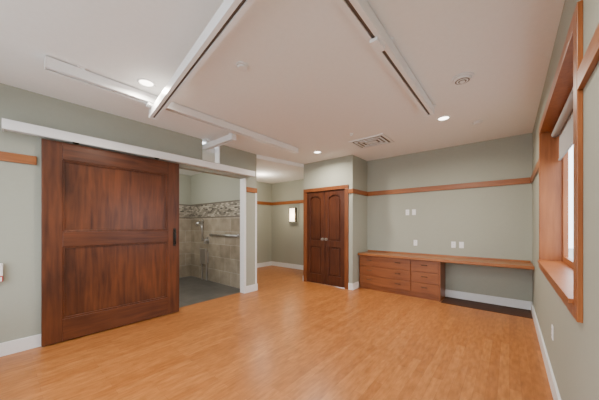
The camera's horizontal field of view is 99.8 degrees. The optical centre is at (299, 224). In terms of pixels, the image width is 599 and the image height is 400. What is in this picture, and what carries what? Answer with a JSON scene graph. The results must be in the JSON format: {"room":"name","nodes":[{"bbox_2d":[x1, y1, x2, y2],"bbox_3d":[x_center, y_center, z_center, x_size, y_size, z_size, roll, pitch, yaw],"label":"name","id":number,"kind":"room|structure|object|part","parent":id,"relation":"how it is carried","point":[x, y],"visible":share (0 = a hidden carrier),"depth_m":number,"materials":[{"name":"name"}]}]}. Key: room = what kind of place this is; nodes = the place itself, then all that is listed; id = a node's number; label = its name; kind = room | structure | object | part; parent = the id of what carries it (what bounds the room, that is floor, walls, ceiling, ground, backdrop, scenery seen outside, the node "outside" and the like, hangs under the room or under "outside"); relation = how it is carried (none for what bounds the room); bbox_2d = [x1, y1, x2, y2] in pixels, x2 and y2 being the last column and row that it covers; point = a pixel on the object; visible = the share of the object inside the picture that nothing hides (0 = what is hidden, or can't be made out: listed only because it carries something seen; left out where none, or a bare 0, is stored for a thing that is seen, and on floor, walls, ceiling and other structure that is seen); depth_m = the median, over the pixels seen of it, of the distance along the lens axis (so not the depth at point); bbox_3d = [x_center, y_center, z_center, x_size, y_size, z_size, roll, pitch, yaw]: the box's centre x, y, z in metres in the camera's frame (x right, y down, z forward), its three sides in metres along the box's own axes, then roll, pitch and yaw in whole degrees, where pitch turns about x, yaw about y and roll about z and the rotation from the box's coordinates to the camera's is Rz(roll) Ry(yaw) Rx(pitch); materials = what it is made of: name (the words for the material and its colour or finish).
{"room":"accessible care bedroom","nodes":[
{"label":"accessible care bedroom","id":0,"kind":"room"},
{"bbox_2d":[0,83,255,342],"bbox_3d":[-2.227,-0.055,3.701,0.120,2.810,4.035,0,0,40],"label":"wall","id":1,"kind":"structure","parent":0,"point":[20,184],"depth_m":2.78,"materials":[{"name":"paint"}]},
{"bbox_2d":[0,263,2,281],"bbox_3d":[-3.094,0.476,2.512,0.070,0.208,0.180,0,0,40],"label":"fire alarm","id":2,"kind":"object","parent":1,"relation":"hanging from","point":[1,264],"visible":1,"depth_m":2.56,"materials":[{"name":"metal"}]},
{"bbox_2d":[0,151,256,192],"bbox_3d":[-2.173,-0.708,3.655,0.022,0.095,4.035,0,0,40],"label":"trim","id":3,"kind":"structure","parent":1,"relation":"attached to","point":[4,156],"depth_m":2.69,"materials":[{"name":"brown wood"}]},
{"bbox_2d":[2,118,254,176],"bbox_3d":[-1.971,-1.010,3.790,0.160,0.100,3.240,0,0,40],"label":"barn door track","id":4,"kind":"object","parent":1,"relation":"attached to","point":[9,125],"depth_m":3.17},
{"bbox_2d":[41,138,178,346],"bbox_3d":[-2.342,0.193,3.333,0.104,2.285,1.498,0,0,40],"label":"barn door","id":5,"kind":"structure","parent":4,"relation":"hanging from","point":[71,152],"depth_m":3.15,"materials":[{"name":"brown wood"}]},
{"bbox_3d":[-2.788,0.193,2.840,0.050,2.285,0.170,0,0,40],"label":"stile","id":6,"kind":"part","parent":5,"relation":"part of","materials":[{"name":"brown wood"}]},
{"bbox_2d":[63,160,166,318],"bbox_3d":[-2.361,0.168,3.348,0.020,1.835,1.158,0,0,40],"label":"molding","id":7,"kind":"structure","parent":5,"relation":"attached to","point":[64,161],"depth_m":3.15,"materials":[{"name":"brown wood"}]},
{"bbox_2d":[63,297,167,340],"bbox_3d":[-2.363,1.210,3.350,0.050,0.250,1.158,0,0,40],"label":"rail","id":8,"kind":"object","parent":5,"relation":"attached to","point":[78,326],"visible":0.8,"depth_m":3.25,"materials":[{"name":"brown wood"}]},
{"bbox_2d":[65,243,165,316],"bbox_3d":[-2.372,0.667,3.357,0.012,0.835,1.168,0,0,40],"label":"panel","id":9,"kind":"object","parent":8,"relation":"attached to","point":[102,277],"visible":0.86,"depth_m":3.27,"materials":[{"name":"brown wood"}]},
{"bbox_3d":[-2.372,-0.335,3.357,0.012,0.830,1.168,0,0,40],"label":"panel","id":10,"kind":"part","parent":5,"relation":"part of","materials":[{"name":"brown wood"}]},
{"bbox_3d":[-2.363,0.165,3.350,0.050,0.170,1.158,0,0,40],"label":"middle rail","id":11,"kind":"part","parent":5,"relation":"part of","materials":[{"name":"brown wood"}]},
{"bbox_3d":[-2.363,-0.850,3.350,0.050,0.200,1.158,0,0,40],"label":"rail","id":12,"kind":"part","parent":5,"relation":"part of","materials":[{"name":"brown wood"}]},
{"bbox_3d":[-1.938,0.193,3.860,0.050,2.285,0.170,0,0,40],"label":"stile","id":13,"kind":"part","parent":5,"relation":"part of","materials":[{"name":"brown wood"}]},
{"bbox_3d":[-1.892,0.185,3.834,0.054,0.270,0.040,0,0,40],"label":"pull handle","id":14,"kind":"part","parent":5,"relation":"part of","materials":[{"name":"black metal"}]},
{"bbox_2d":[0,261,302,356],"bbox_3d":[-2.126,1.282,5.221,2.310,0.135,6.500,0,0,40],"label":"baseboard","id":15,"kind":"structure","parent":1,"relation":"attached to","point":[18,345],"depth_m":2.75,"materials":[{"name":"white paint"}]},
{"bbox_2d":[240,178,245,293],"bbox_3d":[-1.125,0.215,5.023,0.142,2.270,0.042,0,0,40],"label":"door frame","id":16,"kind":"structure","parent":1,"relation":"attached to","point":[242,181],"depth_m":4.98,"materials":[{"name":"white paint"}]},
{"bbox_2d":[255,193,256,283],"bbox_3d":[-0.912,0.278,5.212,0.046,1.875,0.041,0,0,40],"label":"trim","id":17,"kind":"structure","parent":1,"relation":"attached to","point":[255,193],"depth_m":5.20,"materials":[{"name":"white paint"}]},
{"bbox_2d":[179,174,190,277],"bbox_3d":[-4.130,0.020,5.286,0.128,2.660,4.035,0,0,40],"label":"wall","id":18,"kind":"structure","parent":0,"point":[184,180],"depth_m":6.56,"materials":[{"name":"stone"}]},
{"bbox_2d":[179,148,214,175],"bbox_3d":[-3.317,-1.360,4.423,2.480,0.100,4.050,0,0,40],"label":"ceiling","id":19,"kind":"structure","parent":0,"point":[209,155],"depth_m":5.04,"materials":[{"name":"white paint"}]},
{"bbox_2d":[191,173,239,287],"bbox_3d":[-1.934,-0.055,5.989,2.360,2.810,0.143,0,0,40],"label":"wall","id":20,"kind":"structure","parent":0,"point":[215,199],"depth_m":5.89,"materials":[{"name":"tile"}]},
{"bbox_2d":[195,219,203,240],"bbox_3d":[-2.450,0.125,6.198,0.090,0.550,0.217,0,0,40],"label":"shower","id":21,"kind":"object","parent":20,"relation":"attached to","point":[200,223],"visible":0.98,"depth_m":6.23,"materials":[{"name":"metal"}]},
{"bbox_2d":[200,248,207,280],"bbox_3d":[-2.340,0.960,6.191,0.280,0.780,0.087,0,0,40],"label":"shower seat","id":22,"kind":"object","parent":20,"relation":"attached to","point":[203,252],"visible":1,"depth_m":6.13,"materials":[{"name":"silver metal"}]},
{"bbox_3d":[-2.358,0.760,6.169,0.280,0.380,0.030,0,0,40],"label":"seat panel","id":23,"kind":"part","parent":22,"relation":"part of","materials":[{"name":"beige plastic"}]},
{"bbox_2d":[209,233,238,237],"bbox_3d":[-1.731,0.230,5.694,1.130,0.080,0.071,0,0,40],"label":"grab bar","id":24,"kind":"object","parent":20,"relation":"attached to","point":[210,234],"visible":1,"depth_m":5.64,"materials":[{"name":"metal"}]},
{"bbox_2d":[256,181,271,262],"bbox_3d":[-1.768,-0.015,7.548,0.120,2.730,2.465,0,0,40],"label":"wall","id":25,"kind":"structure","parent":0,"point":[264,190],"depth_m":8.21,"materials":[{"name":"paint"}]},
{"bbox_2d":[257,201,271,204],"bbox_3d":[-1.705,-0.708,7.512,0.022,0.095,2.440,0,0,40],"label":"trim","id":26,"kind":"structure","parent":25,"relation":"attached to","point":[258,202],"depth_m":8.18,"materials":[{"name":"brown wood"}]},
{"bbox_2d":[0,265,552,399],"bbox_3d":[-0.663,1.400,4.002,7.097,0.100,6.800,0,0,40],"label":"floor","id":27,"kind":"structure","parent":0,"point":[291,337],"depth_m":2.65,"materials":[{"name":"laminate"}]},
{"bbox_2d":[358,250,533,301],"bbox_3d":[2.461,0.958,4.678,2.758,0.785,0.499,0,0,40],"label":"built-in desk","id":28,"kind":"object","parent":27,"relation":"on","point":[419,275],"visible":1,"depth_m":4.74,"materials":[{"name":"brown wood"}]},
{"bbox_2d":[358,251,533,269],"bbox_3d":[2.461,0.618,4.678,2.758,0.045,0.499,0,0,40],"label":"countertop","id":29,"kind":"structure","parent":28,"relation":"on","point":[498,263],"depth_m":4.35,"materials":[{"name":"brown wood"}]},
{"bbox_2d":[441,297,532,318],"bbox_3d":[3.052,1.348,4.180,1.178,0.004,0.471,0,0,40],"label":"floor mat","id":30,"kind":"object","parent":27,"relation":"on","point":[513,311],"visible":1,"depth_m":4.11,"materials":[{"name":"brown wood"}]},
{"bbox_2d":[256,154,303,183],"bbox_3d":[-0.873,-1.420,6.803,2.450,0.080,2.465,0,0,40],"label":"ceiling","id":31,"kind":"structure","parent":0,"point":[270,170],"depth_m":6.38,"materials":[{"name":"white paint"}]},
{"bbox_2d":[0,0,564,163],"bbox_3d":[0.289,-1.510,3.208,4.617,0.100,6.800,0,0,40],"label":"ceiling","id":32,"kind":"structure","parent":0,"point":[312,80],"depth_m":2.31,"materials":[{"name":"paint"}]},
{"bbox_2d":[137,78,155,86],"bbox_3d":[-1.570,-1.454,2.584,0.170,0.009,0.170,0,0,40],"label":"recessed light","id":33,"kind":"object","parent":32,"relation":"in","point":[143,81],"visible":1,"depth_m":2.57,"materials":[{"name":"white paint"}]},
{"bbox_2d":[202,132,235,162],"bbox_3d":[-1.568,-1.285,4.445,1.712,0.350,0.328,0,0,40],"label":"track","id":34,"kind":"object","parent":32,"relation":"attached to","point":[230,137],"visible":0.67,"depth_m":4.11,"materials":[{"name":"white metal"}]},
{"bbox_3d":[-1.492,-1.284,4.581,0.133,0.349,0.020,0,0,40],"label":"notch trim","id":35,"kind":"part","parent":34,"relation":"part of","materials":[{"name":"white paint"}]},
{"bbox_2d":[44,0,435,153],"bbox_3d":[-0.436,-1.351,2.524,2.525,0.218,3.932,0,0,40],"label":"ceiling track","id":36,"kind":"object","parent":32,"relation":"attached to","point":[230,12],"depth_m":2.22,"materials":[{"name":"white metal"}]},
{"bbox_2d":[236,61,248,71],"bbox_3d":[-0.523,-1.445,2.310,0.120,0.030,0.120,0,0,40],"label":"smoke detector","id":37,"kind":"object","parent":32,"relation":"attached to","point":[241,66],"visible":1,"depth_m":2.29,"materials":[{"name":"white paint"}]},
{"bbox_2d":[348,134,393,148],"bbox_3d":[1.260,-1.451,4.417,0.620,0.018,0.520,0,0,40],"label":"ceiling vent","id":38,"kind":"object","parent":32,"relation":"in","point":[381,139],"visible":1,"depth_m":4.39,"materials":[{"name":"white metal"}]},
{"bbox_2d":[437,115,450,120],"bbox_3d":[1.966,-1.454,3.438,0.170,0.009,0.170,0,0,40],"label":"recessed light","id":39,"kind":"object","parent":32,"relation":"in","point":[442,118],"visible":1,"depth_m":3.44,"materials":[{"name":"white paint"}]},
{"bbox_2d":[451,72,474,84],"bbox_3d":[1.618,-1.440,2.505,0.200,0.040,0.200,0,0,40],"label":"ceiling speaker","id":40,"kind":"object","parent":32,"relation":"attached to","point":[462,78],"depth_m":2.47},
{"bbox_2d":[272,179,303,264],"bbox_3d":[0.010,-0.055,7.769,2.570,2.810,0.150,0,0,40],"label":"wall","id":41,"kind":"structure","parent":0,"point":[287,237],"depth_m":8.00,"materials":[{"name":"paint"}]},
{"bbox_2d":[272,200,302,204],"bbox_3d":[-0.044,-0.708,7.702,2.288,0.095,0.022,0,0,40],"label":"trim","id":42,"kind":"structure","parent":41,"relation":"attached to","point":[295,201],"depth_m":7.97,"materials":[{"name":"brown wood"}]},
{"bbox_2d":[289,208,296,221],"bbox_3d":[-0.194,-0.310,7.766,0.250,0.440,0.115,0,0,40],"label":"wall sconce","id":43,"kind":"object","parent":41,"relation":"attached to","point":[292,211],"visible":1,"depth_m":7.70,"materials":[{"name":"white glass"}]},
{"bbox_3d":[-0.203,-0.310,7.755,0.220,0.400,0.075,0,0,40],"label":"lamp shade","id":44,"kind":"part","parent":43,"relation":"part of","materials":[{"name":"white glass"}]},
{"bbox_2d":[305,156,345,188],"bbox_3d":[0.597,-1.145,5.724,1.090,0.630,0.120,0,0,40],"label":"wall","id":45,"kind":"structure","parent":0,"point":[330,172],"depth_m":5.64,"materials":[{"name":"paint"}]},
{"bbox_2d":[306,189,344,287],"bbox_3d":[0.572,0.261,5.693,1.086,2.178,0.140,0,0,40],"label":"double closet door","id":46,"kind":"structure","parent":45,"relation":"in","point":[325,210],"depth_m":5.65,"materials":[{"name":"cherry wood"},{"name":"silver satin metal"}]},
{"bbox_3d":[0.588,0.261,5.712,1.086,2.178,0.090,0,0,40],"label":"frame","id":47,"kind":"part","parent":46,"relation":"part of","materials":[{"name":"brown wood"}]},
{"bbox_2d":[303,184,348,288],"bbox_3d":[0.562,0.250,5.662,1.205,2.200,0.019,0,0,40],"label":"door frame","id":48,"kind":"structure","parent":45,"relation":"attached to","point":[346,187],"depth_m":5.34,"materials":[{"name":"brown wood"}]},
{"bbox_2d":[346,155,366,286],"bbox_3d":[1.302,-0.055,5.593,0.160,2.810,0.820,0,0,40],"label":"wall","id":49,"kind":"structure","parent":0,"point":[356,167],"depth_m":5.36,"materials":[{"name":"paint"}]},
{"bbox_2d":[348,282,358,289],"bbox_3d":[0.974,1.282,6.090,1.332,0.135,1.196,0,0,40],"label":"baseboard","id":50,"kind":"structure","parent":49,"relation":"attached to","point":[355,285],"depth_m":5.26,"materials":[{"name":"white paint"}]},
{"bbox_2d":[353,189,367,195],"bbox_3d":[1.333,-0.708,5.488,0.022,0.095,0.700,0,0,40],"label":"wall trim","id":51,"kind":"object","parent":49,"relation":"attached to","point":[355,191],"visible":1,"depth_m":5.46,"materials":[{"name":"brown wood"}]},
{"bbox_2d":[367,133,531,301],"bbox_3d":[2.731,-0.055,4.858,2.977,2.810,0.120,0,0,40],"label":"wall","id":52,"kind":"structure","parent":0,"point":[493,221],"depth_m":4.57,"materials":[{"name":"paint"}]},
{"bbox_2d":[368,177,529,195],"bbox_3d":[2.608,-0.708,4.867,2.733,0.095,0.022,0,0,40],"label":"trim","id":53,"kind":"structure","parent":52,"relation":"attached to","point":[518,180],"depth_m":4.62,"materials":[{"name":"brown wood"}]},
{"bbox_2d":[368,250,530,262],"bbox_3d":[2.609,0.580,4.867,2.737,0.030,0.019,0,0,40],"label":"backsplash","id":54,"kind":"structure","parent":52,"relation":"attached to","point":[368,250],"depth_m":4.62,"materials":[{"name":"brown wood"}]},
{"bbox_2d":[451,242,455,247],"bbox_3d":[2.854,0.365,4.672,0.070,0.115,0.008,0,0,40],"label":"wall outlet","id":55,"kind":"object","parent":52,"relation":"attached to","point":[453,244],"visible":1,"depth_m":4.67,"materials":[{"name":"white paint"}]},
{"bbox_2d":[459,242,463,247],"bbox_3d":[2.950,0.365,4.591,0.070,0.115,0.010,0,0,40],"label":"outlet","id":56,"kind":"object","parent":52,"relation":"attached to","point":[461,244],"visible":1,"depth_m":4.59,"materials":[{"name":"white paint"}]},
{"bbox_2d":[445,289,530,309],"bbox_3d":[3.207,1.282,4.372,1.191,0.135,0.016,0,0,40],"label":"baseboard","id":57,"kind":"structure","parent":52,"relation":"attached to","point":[521,304],"depth_m":4.32,"materials":[{"name":"white paint"}]},
{"bbox_2d":[532,0,598,399],"bbox_3d":[1.832,-0.055,1.610,0.200,2.810,6.020,0,0,40],"label":"wall","id":58,"kind":"structure","parent":0,"point":[573,351],"depth_m":1.24,"materials":[{"name":"paint"}]},
{"bbox_2d":[531,302,560,399],"bbox_3d":[1.749,1.282,1.679,0.016,0.135,6.020,0,0,40],"label":"baseboard","id":59,"kind":"structure","parent":58,"relation":"attached to","point":[554,389],"depth_m":2.31,"materials":[{"name":"white paint"}]},
{"bbox_2d":[537,0,582,322],"bbox_3d":[2.118,-0.310,1.984,0.240,1.440,1.960,0,0,40],"label":"window frame","id":60,"kind":"structure","parent":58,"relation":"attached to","point":[561,274],"depth_m":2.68,"materials":[{"name":"brown wood"}]},
{"bbox_2d":[563,152,572,267],"bbox_3d":[2.189,-0.312,1.925,0.035,1.395,1.920,0,0,40],"label":"window","id":61,"kind":"structure","parent":60,"relation":"attached to","point":[566,259],"depth_m":2.63,"materials":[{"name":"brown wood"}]},
{"bbox_2d":[551,88,572,160],"bbox_3d":[2.135,-0.841,1.970,0.069,0.322,1.900,0,0,40],"label":"roller shade","id":62,"kind":"object","parent":58,"relation":"attached to","point":[563,128],"visible":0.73,"depth_m":2.29,"materials":[{"name":"fabric"}]},
{"bbox_2d":[530,23,598,182],"bbox_3d":[1.747,-0.708,1.681,0.022,0.095,6.020,0,0,40],"label":"trim","id":63,"kind":"structure","parent":58,"relation":"attached to","point":[590,60],"depth_m":1.08,"materials":[{"name":"brown wood"}]},
{"label":"outside","id":64,"kind":"structure","parent":0,"visible":0},
{"bbox_2d":[569,248,572,258],"bbox_3d":[3.841,1.675,4.610,24.000,0.050,40.000,0,0,40],"label":"ground","id":65,"kind":"structure","parent":64,"point":[570,249],"depth_m":14.59,"materials":[{"name":"white"}]}
]}

